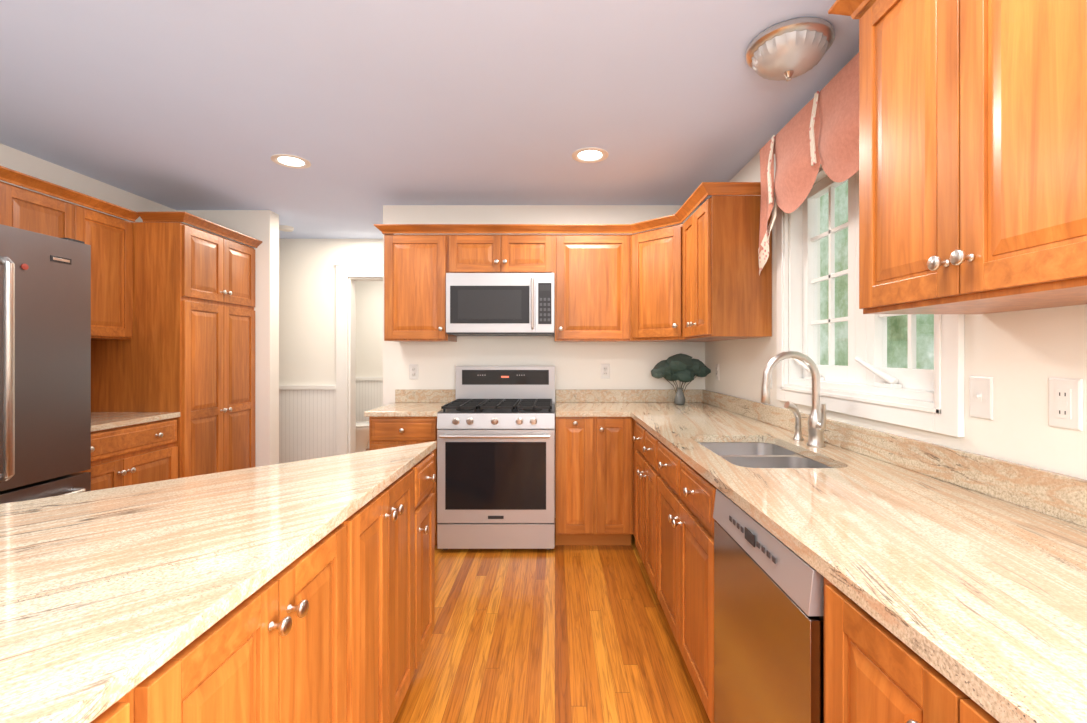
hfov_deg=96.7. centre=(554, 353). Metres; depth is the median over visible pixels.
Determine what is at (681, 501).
base cabinet
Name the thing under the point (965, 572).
countertop
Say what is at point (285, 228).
recessed light
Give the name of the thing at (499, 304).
microwave
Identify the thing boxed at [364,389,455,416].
countertop
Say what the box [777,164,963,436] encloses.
window
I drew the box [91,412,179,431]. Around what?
countertop
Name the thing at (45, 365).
refrigerator
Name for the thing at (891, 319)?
window panes
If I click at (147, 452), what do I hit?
base cabinet
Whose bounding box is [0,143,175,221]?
wall
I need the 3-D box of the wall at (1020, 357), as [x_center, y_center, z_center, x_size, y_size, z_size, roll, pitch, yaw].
[1.260,0.060,0.850,0.160,2.460,8.360,0,0,0]
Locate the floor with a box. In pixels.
[366,449,709,722]
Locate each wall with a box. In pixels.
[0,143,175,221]
[176,210,283,466]
[284,239,379,453]
[380,205,703,405]
[704,135,1086,479]
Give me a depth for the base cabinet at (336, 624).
0.99 m
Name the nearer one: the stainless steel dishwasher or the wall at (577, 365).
the stainless steel dishwasher
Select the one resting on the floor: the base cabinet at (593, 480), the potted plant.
the base cabinet at (593, 480)
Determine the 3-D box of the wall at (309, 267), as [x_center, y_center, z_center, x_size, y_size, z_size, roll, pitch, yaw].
[-1.530,0.060,4.965,5.400,2.460,0.150,0,0,0]
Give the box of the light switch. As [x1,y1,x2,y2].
[969,376,993,419]
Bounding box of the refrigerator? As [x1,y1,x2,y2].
[0,224,90,503]
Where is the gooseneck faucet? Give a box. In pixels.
[760,351,826,446]
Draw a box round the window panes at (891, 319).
[820,181,933,368]
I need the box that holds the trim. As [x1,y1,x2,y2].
[279,262,382,463]
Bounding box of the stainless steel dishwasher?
[713,489,823,722]
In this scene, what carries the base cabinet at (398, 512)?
on the floor
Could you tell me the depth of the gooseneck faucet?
1.97 m
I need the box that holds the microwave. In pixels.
[446,273,553,335]
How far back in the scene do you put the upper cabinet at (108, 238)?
2.88 m
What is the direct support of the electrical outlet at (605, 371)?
attached to the wall at (577, 365)
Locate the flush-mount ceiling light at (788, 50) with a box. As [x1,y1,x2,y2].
[746,17,833,80]
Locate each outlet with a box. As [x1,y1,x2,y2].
[409,364,417,378]
[601,364,609,378]
[715,364,718,379]
[1048,378,1082,430]
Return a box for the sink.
[698,442,831,467]
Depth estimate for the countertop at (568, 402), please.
3.69 m
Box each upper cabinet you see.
[0,166,139,338]
[374,182,771,341]
[848,0,1086,313]
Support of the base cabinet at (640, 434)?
on the floor
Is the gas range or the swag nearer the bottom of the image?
the gas range
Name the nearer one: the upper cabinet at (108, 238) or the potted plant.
the upper cabinet at (108, 238)
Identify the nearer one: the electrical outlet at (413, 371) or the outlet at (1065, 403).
the outlet at (1065, 403)
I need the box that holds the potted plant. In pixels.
[651,353,710,404]
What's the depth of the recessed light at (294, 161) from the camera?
2.92 m
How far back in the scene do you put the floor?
2.14 m
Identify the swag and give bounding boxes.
[758,52,858,275]
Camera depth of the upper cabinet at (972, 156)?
0.97 m
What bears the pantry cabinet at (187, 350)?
on the floor
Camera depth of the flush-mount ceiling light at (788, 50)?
1.74 m
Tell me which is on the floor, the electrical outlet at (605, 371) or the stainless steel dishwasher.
the stainless steel dishwasher
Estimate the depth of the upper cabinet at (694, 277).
3.44 m
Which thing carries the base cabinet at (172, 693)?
on the floor
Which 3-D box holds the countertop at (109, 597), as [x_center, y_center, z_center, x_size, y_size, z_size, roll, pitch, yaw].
[-1.008,0.394,0.452,0.985,0.032,3.304,0,0,0]
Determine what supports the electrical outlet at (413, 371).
attached to the wall at (577, 365)
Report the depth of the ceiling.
2.21 m
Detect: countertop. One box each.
[0,441,436,722]
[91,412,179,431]
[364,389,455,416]
[555,389,627,416]
[628,389,1086,722]
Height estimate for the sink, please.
0.203 m
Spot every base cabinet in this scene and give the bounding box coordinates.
[81,418,177,490]
[90,634,201,722]
[202,501,369,722]
[369,417,632,544]
[370,457,425,722]
[426,453,435,646]
[633,419,648,575]
[649,432,716,722]
[824,577,999,722]
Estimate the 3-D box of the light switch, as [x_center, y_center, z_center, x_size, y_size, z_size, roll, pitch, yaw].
[1.171,0.120,1.335,0.016,0.116,0.072,0,0,0]
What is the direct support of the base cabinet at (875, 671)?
on the floor
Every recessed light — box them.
[271,154,310,168]
[279,225,293,231]
[572,147,607,162]
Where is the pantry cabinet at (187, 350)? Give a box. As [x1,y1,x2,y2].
[91,212,262,477]
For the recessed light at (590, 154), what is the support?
in the ceiling
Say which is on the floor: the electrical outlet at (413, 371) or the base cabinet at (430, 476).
the base cabinet at (430, 476)
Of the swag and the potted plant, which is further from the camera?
the potted plant
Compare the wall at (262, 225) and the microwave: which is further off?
the wall at (262, 225)
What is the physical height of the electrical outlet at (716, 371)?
0.116 m
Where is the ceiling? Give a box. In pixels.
[0,0,858,238]
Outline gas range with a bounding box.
[437,366,554,549]

